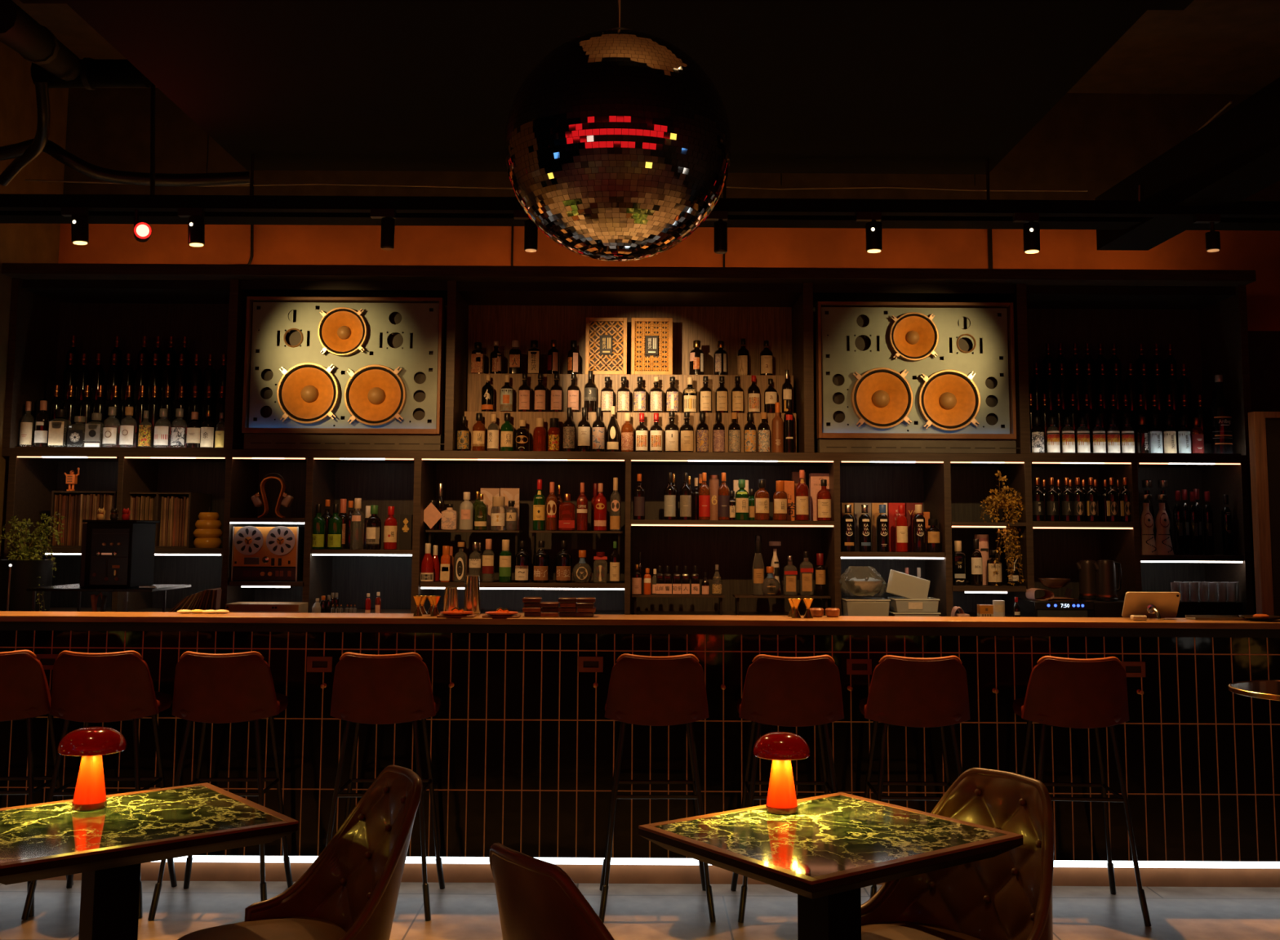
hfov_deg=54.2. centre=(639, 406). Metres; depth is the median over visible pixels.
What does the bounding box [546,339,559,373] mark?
bottle
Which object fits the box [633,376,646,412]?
bottle
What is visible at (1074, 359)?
bottle
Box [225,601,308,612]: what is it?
amplifier
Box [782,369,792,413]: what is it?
bottle
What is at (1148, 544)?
bottle
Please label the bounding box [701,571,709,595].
bottle
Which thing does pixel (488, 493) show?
gift box
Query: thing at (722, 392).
bottle
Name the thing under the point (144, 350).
bottle
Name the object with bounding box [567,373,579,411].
bottle
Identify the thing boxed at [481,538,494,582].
bottle
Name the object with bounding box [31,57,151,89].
duct
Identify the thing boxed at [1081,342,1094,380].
bottle
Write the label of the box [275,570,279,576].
switch
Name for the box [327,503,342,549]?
bottle
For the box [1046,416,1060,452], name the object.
bottle
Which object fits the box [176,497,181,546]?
record sleeve
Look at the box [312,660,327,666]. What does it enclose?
socket
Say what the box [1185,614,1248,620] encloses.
tray
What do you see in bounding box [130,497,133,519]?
record sleeve
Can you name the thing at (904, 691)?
bar stool
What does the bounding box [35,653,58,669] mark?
socket plate
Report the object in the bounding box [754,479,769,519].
bottle
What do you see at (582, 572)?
bottle
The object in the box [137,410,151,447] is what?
bottle
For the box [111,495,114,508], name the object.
record sleeve
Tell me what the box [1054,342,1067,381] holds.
bottle
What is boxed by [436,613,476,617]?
tray
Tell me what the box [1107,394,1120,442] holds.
bottle
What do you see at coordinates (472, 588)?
glass
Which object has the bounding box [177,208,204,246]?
track spotlight
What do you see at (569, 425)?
bottle
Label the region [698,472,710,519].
bottle
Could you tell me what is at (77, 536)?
record sleeve
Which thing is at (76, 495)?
record sleeve
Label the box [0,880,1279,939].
floor
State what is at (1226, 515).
bottle
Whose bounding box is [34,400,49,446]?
bottle
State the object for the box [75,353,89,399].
bottle
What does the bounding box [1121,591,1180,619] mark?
tablet
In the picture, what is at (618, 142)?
ball
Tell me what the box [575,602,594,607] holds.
wooden coaster
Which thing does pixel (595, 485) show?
bottle
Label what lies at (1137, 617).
card reader
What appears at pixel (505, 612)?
dish
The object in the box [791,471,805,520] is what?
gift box
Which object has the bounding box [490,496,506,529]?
bottle
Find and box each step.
[33,382,217,447]
[464,373,796,452]
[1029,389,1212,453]
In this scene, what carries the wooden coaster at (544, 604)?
on the wooden coaster at (544, 609)
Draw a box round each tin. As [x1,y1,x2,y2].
[443,586,458,610]
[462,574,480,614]
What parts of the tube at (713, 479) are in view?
lid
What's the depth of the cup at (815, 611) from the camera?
5.26 m
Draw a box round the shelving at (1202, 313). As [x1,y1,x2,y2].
[1,262,1256,616]
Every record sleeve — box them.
[52,494,58,545]
[56,494,59,545]
[57,493,69,545]
[60,495,64,545]
[62,495,66,545]
[64,495,69,545]
[66,493,79,545]
[68,496,72,545]
[70,495,75,545]
[73,494,78,545]
[75,494,79,545]
[77,493,80,545]
[78,493,89,545]
[80,495,86,545]
[84,494,88,523]
[86,494,89,523]
[88,493,97,519]
[92,493,97,519]
[93,495,97,519]
[96,493,100,519]
[100,495,103,508]
[102,493,106,519]
[105,493,114,519]
[107,494,114,519]
[109,495,112,519]
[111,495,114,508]
[129,495,136,519]
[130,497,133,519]
[132,497,136,519]
[134,496,141,519]
[137,497,141,519]
[140,495,146,519]
[142,496,146,519]
[144,497,146,519]
[146,496,155,519]
[148,498,151,519]
[151,497,155,519]
[153,496,155,519]
[159,496,167,546]
[161,497,164,546]
[162,497,167,546]
[165,495,171,546]
[167,498,171,546]
[168,596,186,611]
[169,496,181,546]
[172,497,177,546]
[172,595,188,611]
[174,497,183,546]
[175,595,191,611]
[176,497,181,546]
[178,498,183,546]
[179,594,192,609]
[181,496,188,546]
[182,593,195,608]
[183,498,186,546]
[184,497,188,546]
[186,592,197,608]
[188,591,199,609]
[191,591,202,609]
[195,590,204,608]
[198,587,217,608]
[201,587,218,609]
[204,587,221,609]
[207,588,217,609]
[210,588,218,609]
[213,588,222,609]
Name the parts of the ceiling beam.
drop rod, track rail, drop rod, drop rod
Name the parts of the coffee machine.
panel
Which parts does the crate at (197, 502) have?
panel, panel, panel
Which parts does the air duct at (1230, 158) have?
wire rail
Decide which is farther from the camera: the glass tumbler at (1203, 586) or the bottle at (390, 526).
the bottle at (390, 526)
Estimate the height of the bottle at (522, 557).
0.237 m
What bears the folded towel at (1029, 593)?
on the countertop oven
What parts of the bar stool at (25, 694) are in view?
backrest, foot rail, leg, seat, leg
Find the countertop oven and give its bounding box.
[1017,597,1094,617]
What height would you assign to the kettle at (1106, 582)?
0.228 m
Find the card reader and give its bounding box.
[1129,614,1146,620]
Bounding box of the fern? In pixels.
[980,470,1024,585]
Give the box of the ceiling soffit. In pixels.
[19,0,1194,174]
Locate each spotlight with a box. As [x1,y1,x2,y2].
[61,207,88,244]
[133,208,151,242]
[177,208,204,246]
[369,208,395,250]
[513,209,537,252]
[705,210,728,253]
[855,211,882,253]
[1012,213,1039,253]
[1192,213,1221,252]
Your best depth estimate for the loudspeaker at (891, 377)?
7.27 m
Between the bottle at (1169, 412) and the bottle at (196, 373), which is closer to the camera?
the bottle at (1169, 412)
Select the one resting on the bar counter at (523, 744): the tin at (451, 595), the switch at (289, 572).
the tin at (451, 595)
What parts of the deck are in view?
trim, control panel, trim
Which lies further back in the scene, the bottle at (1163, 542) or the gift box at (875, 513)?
the gift box at (875, 513)
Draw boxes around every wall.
[0,41,68,559]
[62,88,1279,614]
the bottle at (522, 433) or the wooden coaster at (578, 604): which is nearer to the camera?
the wooden coaster at (578, 604)
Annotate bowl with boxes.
[853,580,882,583]
[854,583,882,591]
[1038,577,1071,597]
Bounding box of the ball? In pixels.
[504,0,731,261]
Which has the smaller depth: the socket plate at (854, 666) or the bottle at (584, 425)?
the socket plate at (854, 666)
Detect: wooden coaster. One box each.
[522,596,542,602]
[522,606,542,611]
[524,601,542,606]
[524,611,542,616]
[540,601,559,607]
[540,611,559,616]
[541,606,559,611]
[558,596,577,602]
[558,606,577,612]
[559,611,576,616]
[560,601,577,607]
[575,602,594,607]
[575,611,594,617]
[577,596,595,602]
[577,606,595,612]
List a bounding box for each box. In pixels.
[399,514,413,549]
[480,488,500,529]
[500,488,519,530]
[585,317,626,373]
[631,317,672,374]
[733,480,748,497]
[784,480,795,520]
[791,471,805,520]
[808,472,829,520]
[840,502,853,551]
[853,502,871,551]
[871,502,887,551]
[887,502,905,551]
[905,502,922,551]
[922,511,929,551]
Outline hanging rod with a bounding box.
[150,82,155,195]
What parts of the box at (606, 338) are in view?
name plate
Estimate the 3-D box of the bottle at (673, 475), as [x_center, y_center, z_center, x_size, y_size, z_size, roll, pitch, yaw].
[0.200,0.530,7.404,0.052,0.277,0.052,0,-6,0]
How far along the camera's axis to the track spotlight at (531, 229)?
5.43 m
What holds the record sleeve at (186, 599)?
on the shelving at (1202, 313)
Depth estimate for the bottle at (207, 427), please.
7.27 m
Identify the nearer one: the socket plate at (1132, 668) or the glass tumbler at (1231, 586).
the socket plate at (1132, 668)
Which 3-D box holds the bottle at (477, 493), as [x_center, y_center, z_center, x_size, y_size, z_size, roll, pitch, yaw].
[-0.969,0.616,7.435,0.060,0.230,0.060,0,-6,0]
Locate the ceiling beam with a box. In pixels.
[0,155,1279,231]
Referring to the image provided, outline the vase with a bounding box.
[193,506,222,547]
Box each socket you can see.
[40,657,55,664]
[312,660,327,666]
[583,660,599,666]
[852,662,866,670]
[1125,666,1140,672]
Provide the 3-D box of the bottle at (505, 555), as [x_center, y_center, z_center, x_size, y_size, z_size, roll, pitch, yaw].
[-0.774,0.885,7.196,0.074,0.244,0.076,0,-6,0]
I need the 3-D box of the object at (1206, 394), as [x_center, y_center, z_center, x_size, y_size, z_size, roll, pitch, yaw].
[2.864,0.098,7.549,1.221,0.414,0.390,0,-6,0]
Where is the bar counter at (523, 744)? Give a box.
[0,610,1279,886]
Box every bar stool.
[0,648,73,916]
[21,649,177,919]
[147,650,293,919]
[325,651,444,919]
[599,653,715,921]
[730,653,844,922]
[858,654,970,897]
[1012,655,1151,925]
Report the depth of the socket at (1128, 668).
5.31 m
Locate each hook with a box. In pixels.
[320,682,326,688]
[448,682,453,687]
[720,684,725,689]
[847,684,853,690]
[991,688,998,693]
[1136,688,1143,694]
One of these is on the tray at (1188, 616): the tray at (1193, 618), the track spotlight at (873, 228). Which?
the tray at (1193, 618)
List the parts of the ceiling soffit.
panel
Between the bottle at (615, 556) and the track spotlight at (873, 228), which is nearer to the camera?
the track spotlight at (873, 228)
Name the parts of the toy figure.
leg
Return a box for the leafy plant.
[0,511,66,611]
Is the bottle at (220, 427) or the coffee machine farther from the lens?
the bottle at (220, 427)
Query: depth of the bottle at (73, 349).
7.65 m
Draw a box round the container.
[848,598,884,599]
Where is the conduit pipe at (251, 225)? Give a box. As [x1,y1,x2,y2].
[246,181,253,264]
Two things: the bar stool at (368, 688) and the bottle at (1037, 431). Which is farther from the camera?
the bottle at (1037, 431)
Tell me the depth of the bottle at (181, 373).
7.52 m
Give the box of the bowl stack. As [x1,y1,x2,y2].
[839,565,886,595]
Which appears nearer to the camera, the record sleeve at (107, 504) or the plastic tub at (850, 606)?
the plastic tub at (850, 606)
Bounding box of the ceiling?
[11,0,1279,93]
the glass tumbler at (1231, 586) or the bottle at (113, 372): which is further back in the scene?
the bottle at (113, 372)
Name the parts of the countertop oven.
door glass, display panel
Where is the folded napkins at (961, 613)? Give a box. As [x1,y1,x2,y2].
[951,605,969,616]
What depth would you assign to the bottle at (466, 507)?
7.30 m
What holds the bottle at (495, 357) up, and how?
on the step at (476, 381)
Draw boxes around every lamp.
[6,563,12,610]
[57,726,126,810]
[753,731,809,813]
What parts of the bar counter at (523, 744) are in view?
support rail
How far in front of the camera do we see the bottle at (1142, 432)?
7.27 m
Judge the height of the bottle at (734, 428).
0.238 m
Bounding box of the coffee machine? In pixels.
[79,519,159,586]
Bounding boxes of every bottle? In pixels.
[19,400,34,446]
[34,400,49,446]
[48,384,62,420]
[48,408,71,446]
[62,352,76,399]
[63,385,76,423]
[66,335,79,380]
[66,415,85,446]
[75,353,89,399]
[79,385,93,424]
[84,413,103,446]
[90,353,104,399]
[92,385,106,422]
[102,406,119,446]
[106,353,119,400]
[107,385,121,422]
[109,335,123,382]
[119,406,137,447]
[120,353,134,400]
[121,385,134,419]
[133,353,147,400]
[134,385,147,433]
[137,336,150,382]
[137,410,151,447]
[147,353,161,400]
[147,385,160,433]
[151,336,164,382]
[153,408,171,447]
[160,353,174,400]
[160,385,173,423]
[164,336,177,382]
[170,408,186,447]
[173,353,187,400]
[173,385,187,422]
[177,336,191,382]
[186,411,200,447]
[187,385,201,423]
[188,353,202,400]
[200,409,214,447]
[201,386,214,422]
[202,353,216,400]
[214,386,225,434]
[214,412,224,447]
[216,354,226,400]
[311,598,320,612]
[312,503,325,549]
[320,595,326,613]
[321,499,333,548]
[325,595,331,613]
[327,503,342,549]
[330,592,334,607]
[330,604,334,613]
[333,592,338,613]
[335,604,339,613]
[337,498,346,548]
[338,604,342,613]
[344,500,353,548]
[345,604,349,613]
[349,497,364,549]
[349,604,352,613]
[352,604,356,613]
[364,505,371,548]
[364,592,371,613]
[365,504,381,549]
[374,591,381,613]
[383,506,397,549]
[420,542,434,582]
[423,499,441,529]
[432,545,439,581]
[435,483,445,529]
[440,503,457,529]
[440,545,451,582]
[449,546,453,581]
[453,542,467,582]
[457,416,469,450]
[459,491,473,529]
[468,542,481,582]
[471,342,484,373]
[471,413,485,450]
[472,491,479,529]
[474,493,487,529]
[478,542,482,581]
[481,374,493,411]
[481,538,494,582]
[487,413,499,450]
[489,341,502,373]
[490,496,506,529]
[498,539,511,582]
[500,374,513,411]
[500,413,513,450]
[506,500,516,529]
[508,340,521,373]
[514,540,529,582]
[515,419,529,450]
[518,373,531,411]
[527,340,540,373]
[533,373,546,411]
[533,417,546,450]
[533,479,545,530]
[533,540,549,582]
[545,481,557,530]
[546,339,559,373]
[547,417,560,450]
[550,373,563,411]
[555,540,572,582]
[556,484,563,530]
[558,493,575,530]
[562,407,575,451]
[567,340,579,373]
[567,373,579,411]
[572,550,592,582]
[576,482,587,530]
[577,407,590,451]
[583,370,596,412]
[591,407,604,451]
[591,483,597,530]
[593,483,607,530]
[593,551,607,582]
[600,376,613,412]
[606,405,618,451]
[609,477,620,530]
[609,541,619,582]
[617,376,630,412]
[621,413,633,451]
[631,564,641,594]
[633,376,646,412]
[633,473,644,519]
[635,413,648,451]
[636,551,642,593]
[643,568,651,594]
[649,376,662,412]
[649,413,662,451]
[651,568,656,594]
[655,565,663,594]
[662,565,671,594]
[663,472,675,519]
[664,410,679,451]
[665,376,679,412]
[671,472,678,519]
[672,565,681,594]
[680,411,693,451]
[680,472,691,519]
[681,565,689,594]
[682,377,697,412]
[687,475,693,519]
[689,340,704,374]
[691,565,699,594]
[693,477,698,519]
[696,412,708,452]
[697,473,702,493]
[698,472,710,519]
[699,376,711,412]
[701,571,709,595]
[711,564,721,595]
[712,412,724,452]
[713,340,728,374]
[715,376,728,413]
[718,472,729,519]
[728,412,740,452]
[729,490,735,519]
[731,376,743,413]
[734,479,748,519]
[737,338,749,374]
[743,412,756,452]
[747,375,759,413]
[748,488,755,519]
[752,534,764,595]
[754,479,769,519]
[757,412,769,452]
[760,340,773,374]
[762,566,779,595]
[764,378,777,413]
[768,541,781,594]
[771,402,783,452]
[773,480,787,520]
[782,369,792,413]
[782,555,797,595]
[783,400,794,452]
[795,470,808,520]
[799,551,813,595]
[814,552,826,595]
[816,479,831,520]
[841,504,854,551]
[858,504,871,551]
[875,504,889,551]
[895,505,907,551]
[905,567,908,573]
[911,504,925,551]
[916,567,920,577]
[926,518,940,551]
[951,540,965,585]
[970,538,982,585]
[986,550,1001,585]
[1005,546,1019,585]
[1013,596,1020,616]
[1029,393,1037,441]
[1030,363,1043,410]
[1031,416,1044,452]
[1031,477,1044,520]
[1038,393,1051,442]
[1041,479,1046,520]
[1042,342,1054,389]
[1043,363,1056,410]
[1044,477,1058,520]
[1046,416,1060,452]
[1053,393,1065,442]
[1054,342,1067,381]
[1056,363,1069,410]
[1056,479,1062,521]
[1060,477,1073,521]
[1061,416,1075,452]
[1066,393,1079,442]
[1068,479,1072,491]
[1069,342,1082,389]
[1071,363,1084,410]
[1072,477,1084,521]
[1076,416,1090,452]
[1080,394,1093,442]
[1080,479,1085,521]
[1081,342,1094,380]
[1083,363,1096,410]
[1084,477,1098,521]
[1092,416,1106,452]
[1093,479,1101,521]
[1094,343,1107,388]
[1094,394,1107,442]
[1096,363,1110,410]
[1100,479,1107,521]
[1105,477,1119,521]
[1106,416,1120,453]
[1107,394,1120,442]
[1108,343,1121,389]
[1110,363,1123,410]
[1115,479,1119,521]
[1119,477,1130,521]
[1120,394,1133,430]
[1120,416,1134,453]
[1124,363,1137,410]
[1134,394,1148,430]
[1135,343,1148,390]
[1135,416,1150,453]
[1137,363,1151,410]
[1139,493,1157,555]
[1142,480,1155,539]
[1148,394,1162,431]
[1149,417,1163,453]
[1150,343,1164,382]
[1151,363,1164,410]
[1155,493,1173,555]
[1157,480,1174,554]
[1162,417,1177,453]
[1163,394,1177,442]
[1164,343,1177,390]
[1165,364,1180,411]
[1173,490,1185,555]
[1177,394,1191,431]
[1177,417,1191,453]
[1178,364,1191,411]
[1181,488,1189,554]
[1188,491,1199,555]
[1190,417,1204,453]
[1193,488,1204,554]
[1194,394,1208,443]
[1202,491,1214,555]
[1208,374,1232,453]
[1221,493,1233,555]
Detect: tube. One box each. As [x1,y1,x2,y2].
[708,475,719,519]
[974,533,988,584]
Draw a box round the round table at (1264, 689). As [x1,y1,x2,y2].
[1228,680,1279,700]
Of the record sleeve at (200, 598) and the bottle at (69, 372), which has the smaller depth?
the record sleeve at (200, 598)
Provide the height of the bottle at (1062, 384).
0.290 m
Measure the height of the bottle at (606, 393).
0.215 m
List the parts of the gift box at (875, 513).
printed panel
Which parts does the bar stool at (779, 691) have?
leg, leg, seat, foot rail, backrest, leg, leg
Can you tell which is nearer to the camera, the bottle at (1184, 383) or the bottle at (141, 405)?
the bottle at (141, 405)
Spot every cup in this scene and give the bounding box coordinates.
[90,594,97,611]
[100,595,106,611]
[250,494,263,506]
[280,494,293,506]
[809,607,823,617]
[825,607,839,617]
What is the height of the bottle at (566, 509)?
0.215 m
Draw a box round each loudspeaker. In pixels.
[241,296,446,450]
[813,301,1020,453]
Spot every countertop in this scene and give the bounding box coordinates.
[0,610,1279,628]
[49,606,1013,616]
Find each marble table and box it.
[0,782,298,939]
[638,791,1023,939]
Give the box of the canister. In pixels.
[992,600,1004,616]
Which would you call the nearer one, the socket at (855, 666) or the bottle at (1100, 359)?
the socket at (855, 666)
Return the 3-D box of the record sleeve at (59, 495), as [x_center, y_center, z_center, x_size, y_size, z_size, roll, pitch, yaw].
[-3.396,0.674,7.447,0.009,0.295,0.300,0,-6,0]
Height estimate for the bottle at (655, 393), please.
0.217 m
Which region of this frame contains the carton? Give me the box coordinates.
[977,604,993,616]
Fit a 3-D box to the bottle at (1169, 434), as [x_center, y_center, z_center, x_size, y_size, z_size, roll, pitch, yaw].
[3.092,0.171,7.300,0.072,0.221,0.073,0,-6,0]
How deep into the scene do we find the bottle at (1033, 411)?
7.38 m
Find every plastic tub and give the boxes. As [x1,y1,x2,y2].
[841,597,890,616]
[888,596,939,612]
[888,609,940,616]
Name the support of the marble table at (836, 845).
on the floor
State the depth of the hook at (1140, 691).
5.28 m
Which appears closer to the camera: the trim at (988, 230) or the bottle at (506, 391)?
the bottle at (506, 391)
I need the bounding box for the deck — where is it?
[231,525,304,581]
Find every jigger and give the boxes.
[413,595,423,615]
[420,595,426,613]
[426,595,433,614]
[430,595,440,615]
[786,597,794,616]
[791,597,801,617]
[803,597,813,617]
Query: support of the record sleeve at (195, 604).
on the shelving at (1202, 313)
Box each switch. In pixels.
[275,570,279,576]
[287,570,291,576]
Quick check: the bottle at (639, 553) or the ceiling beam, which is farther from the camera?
the bottle at (639, 553)
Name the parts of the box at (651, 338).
name plate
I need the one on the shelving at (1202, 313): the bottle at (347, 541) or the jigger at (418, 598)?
the bottle at (347, 541)
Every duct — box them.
[0,0,81,80]
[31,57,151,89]
[1095,77,1279,250]
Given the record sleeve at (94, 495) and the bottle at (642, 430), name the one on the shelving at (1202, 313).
the bottle at (642, 430)
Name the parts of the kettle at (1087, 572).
spout, lid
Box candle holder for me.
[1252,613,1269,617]
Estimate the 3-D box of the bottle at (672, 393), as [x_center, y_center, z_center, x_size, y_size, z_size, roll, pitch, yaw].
[0.194,-0.072,7.464,0.080,0.218,0.081,0,-6,0]
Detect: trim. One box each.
[57,223,1279,331]
[511,226,513,266]
[723,253,724,266]
[986,228,992,268]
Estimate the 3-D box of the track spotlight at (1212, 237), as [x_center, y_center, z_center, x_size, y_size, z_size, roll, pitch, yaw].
[2.475,-0.760,5.454,0.105,0.160,0.059,0,-6,0]
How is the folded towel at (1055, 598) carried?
on the countertop oven
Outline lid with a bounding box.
[886,568,930,598]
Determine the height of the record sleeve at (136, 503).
0.288 m
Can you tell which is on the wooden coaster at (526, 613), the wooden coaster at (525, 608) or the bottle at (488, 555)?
the wooden coaster at (525, 608)
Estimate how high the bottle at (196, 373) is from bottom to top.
0.290 m
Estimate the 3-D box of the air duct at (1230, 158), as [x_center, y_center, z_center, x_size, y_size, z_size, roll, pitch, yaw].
[2.493,-1.060,5.437,0.344,0.453,1.446,1,-6,-7]
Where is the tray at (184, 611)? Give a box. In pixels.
[177,608,229,613]
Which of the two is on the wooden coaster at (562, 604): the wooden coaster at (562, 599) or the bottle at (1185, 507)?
the wooden coaster at (562, 599)
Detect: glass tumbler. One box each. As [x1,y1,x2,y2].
[1170,582,1179,592]
[1179,582,1189,601]
[1189,582,1198,601]
[1192,581,1201,599]
[1198,582,1208,601]
[1208,582,1217,601]
[1217,582,1226,601]
[1226,582,1235,601]
[1230,581,1239,600]
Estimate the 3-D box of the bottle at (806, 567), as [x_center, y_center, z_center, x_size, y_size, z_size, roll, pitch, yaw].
[0.970,0.970,7.299,0.077,0.254,0.079,0,-6,0]
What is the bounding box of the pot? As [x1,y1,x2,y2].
[993,508,1011,522]
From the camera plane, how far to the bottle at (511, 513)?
7.34 m
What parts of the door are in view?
rail, panel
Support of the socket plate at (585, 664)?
attached to the bar counter at (523, 744)
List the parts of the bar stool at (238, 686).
leg, leg, backrest, foot rail, seat, leg, leg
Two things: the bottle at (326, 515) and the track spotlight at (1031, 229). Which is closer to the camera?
the track spotlight at (1031, 229)
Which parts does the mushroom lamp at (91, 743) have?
stem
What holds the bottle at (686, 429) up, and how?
on the shelving at (1202, 313)
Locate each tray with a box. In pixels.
[177,608,229,613]
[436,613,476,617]
[481,613,520,617]
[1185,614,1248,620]
[1185,617,1248,620]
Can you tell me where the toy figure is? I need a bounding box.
[64,467,79,490]
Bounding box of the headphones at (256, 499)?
[250,472,293,506]
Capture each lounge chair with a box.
[177,764,422,939]
[488,842,614,939]
[861,767,1053,939]
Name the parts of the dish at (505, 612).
dish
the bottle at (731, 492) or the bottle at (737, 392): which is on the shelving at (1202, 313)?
the bottle at (731, 492)
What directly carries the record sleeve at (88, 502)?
in the crate at (53, 492)
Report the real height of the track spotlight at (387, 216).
0.173 m
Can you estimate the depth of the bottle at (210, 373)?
7.52 m
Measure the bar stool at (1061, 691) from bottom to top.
1.004 m
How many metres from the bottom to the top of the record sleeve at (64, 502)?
0.291 m
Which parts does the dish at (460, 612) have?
dish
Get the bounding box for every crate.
[48,490,116,546]
[129,492,211,547]
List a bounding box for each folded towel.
[1025,587,1053,600]
[1040,596,1078,600]
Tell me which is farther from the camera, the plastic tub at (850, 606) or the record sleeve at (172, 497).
the record sleeve at (172, 497)
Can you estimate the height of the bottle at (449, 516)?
0.152 m
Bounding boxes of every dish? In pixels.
[436,606,476,617]
[481,607,520,617]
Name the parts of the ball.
hanging rod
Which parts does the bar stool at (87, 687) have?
leg, leg, backrest, foot rail, seat, leg, leg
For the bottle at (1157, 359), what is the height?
0.290 m
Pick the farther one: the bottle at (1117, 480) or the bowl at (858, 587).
the bottle at (1117, 480)
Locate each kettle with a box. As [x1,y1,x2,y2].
[1075,559,1097,599]
[1093,559,1121,600]
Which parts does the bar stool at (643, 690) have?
leg, leg, seat, foot rail, backrest, leg, leg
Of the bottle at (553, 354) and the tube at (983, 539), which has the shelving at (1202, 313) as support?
the tube at (983, 539)
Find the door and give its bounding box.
[1248,411,1279,615]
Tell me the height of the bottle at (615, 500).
0.312 m
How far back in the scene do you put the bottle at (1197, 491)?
7.37 m
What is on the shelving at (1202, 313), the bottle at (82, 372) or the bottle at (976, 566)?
the bottle at (976, 566)
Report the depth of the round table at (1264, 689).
3.65 m
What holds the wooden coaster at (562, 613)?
on the bar counter at (523, 744)
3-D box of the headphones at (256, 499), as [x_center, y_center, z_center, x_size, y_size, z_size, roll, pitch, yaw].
[-2.155,0.485,7.334,0.238,0.203,0.067,0,-6,0]
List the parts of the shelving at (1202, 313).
shelf, shelf, shelf, shelf, leg, riser shelf, leg, shelf, leg, riser shelf, leg, header panel, panel, leg, riser shelf, leg, shelf, leg, riser shelf, leg, shelf, shelf, shelf, shelf, shelf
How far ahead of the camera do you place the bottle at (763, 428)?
7.29 m
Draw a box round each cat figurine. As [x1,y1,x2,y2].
[96,507,105,519]
[110,507,118,519]
[121,507,130,519]
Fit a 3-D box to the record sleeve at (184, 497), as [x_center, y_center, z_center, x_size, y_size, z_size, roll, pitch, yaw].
[-2.665,0.681,7.448,0.011,0.290,0.300,0,-6,0]
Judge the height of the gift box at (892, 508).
0.284 m
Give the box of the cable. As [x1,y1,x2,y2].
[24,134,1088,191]
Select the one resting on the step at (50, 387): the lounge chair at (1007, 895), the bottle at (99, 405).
the bottle at (99, 405)
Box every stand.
[26,583,191,611]
[257,475,285,517]
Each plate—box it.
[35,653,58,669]
[306,656,332,671]
[577,656,603,671]
[846,658,871,674]
[1120,661,1145,676]
[1238,613,1279,621]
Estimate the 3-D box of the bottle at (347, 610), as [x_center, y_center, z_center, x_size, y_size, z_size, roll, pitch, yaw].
[-1.634,1.134,6.981,0.021,0.063,0.021,0,-6,0]
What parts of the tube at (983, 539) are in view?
lid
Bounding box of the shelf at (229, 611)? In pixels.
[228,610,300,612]
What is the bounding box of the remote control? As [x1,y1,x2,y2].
[138,585,157,587]
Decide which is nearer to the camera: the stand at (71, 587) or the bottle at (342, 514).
the stand at (71, 587)
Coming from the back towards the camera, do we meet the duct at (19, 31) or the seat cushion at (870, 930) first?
the duct at (19, 31)
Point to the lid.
(900, 584)
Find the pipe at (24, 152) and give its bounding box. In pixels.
[0,80,249,186]
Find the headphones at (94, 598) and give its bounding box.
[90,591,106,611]
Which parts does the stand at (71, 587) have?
leg, leg, plate, leg, leg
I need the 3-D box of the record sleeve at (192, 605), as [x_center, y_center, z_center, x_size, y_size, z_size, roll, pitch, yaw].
[-2.518,1.119,7.193,0.074,0.124,0.300,0,-6,0]
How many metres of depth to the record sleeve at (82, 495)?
7.28 m
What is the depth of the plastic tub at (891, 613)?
6.97 m
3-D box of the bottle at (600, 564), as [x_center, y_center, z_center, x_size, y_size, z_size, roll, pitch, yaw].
[-0.227,0.922,7.193,0.080,0.175,0.081,0,-6,0]
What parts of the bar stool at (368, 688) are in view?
leg, leg, backrest, foot rail, seat, leg, leg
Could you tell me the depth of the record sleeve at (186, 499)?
7.30 m
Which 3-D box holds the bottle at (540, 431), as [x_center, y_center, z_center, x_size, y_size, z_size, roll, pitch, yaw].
[-0.587,0.164,7.320,0.077,0.198,0.077,0,-6,0]
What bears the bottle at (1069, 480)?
on the shelving at (1202, 313)
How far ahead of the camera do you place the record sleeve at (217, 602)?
7.07 m
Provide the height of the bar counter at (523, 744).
1.123 m
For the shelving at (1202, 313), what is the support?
on the floor
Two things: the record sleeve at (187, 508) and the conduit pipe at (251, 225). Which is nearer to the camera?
the record sleeve at (187, 508)
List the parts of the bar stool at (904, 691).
leg, leg, foot rail, seat, backrest, leg, leg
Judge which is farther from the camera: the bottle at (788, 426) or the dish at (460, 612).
the bottle at (788, 426)
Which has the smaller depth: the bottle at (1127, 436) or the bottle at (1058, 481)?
the bottle at (1127, 436)
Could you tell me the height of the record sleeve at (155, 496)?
0.287 m
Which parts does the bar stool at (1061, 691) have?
leg, leg, seat, backrest, foot rail, leg, leg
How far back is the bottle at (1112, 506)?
7.22 m
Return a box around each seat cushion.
[177,915,346,939]
[861,920,981,939]
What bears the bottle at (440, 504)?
on the shelving at (1202, 313)
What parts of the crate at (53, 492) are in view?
panel, panel, panel, panel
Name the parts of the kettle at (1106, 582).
spout, lid, handle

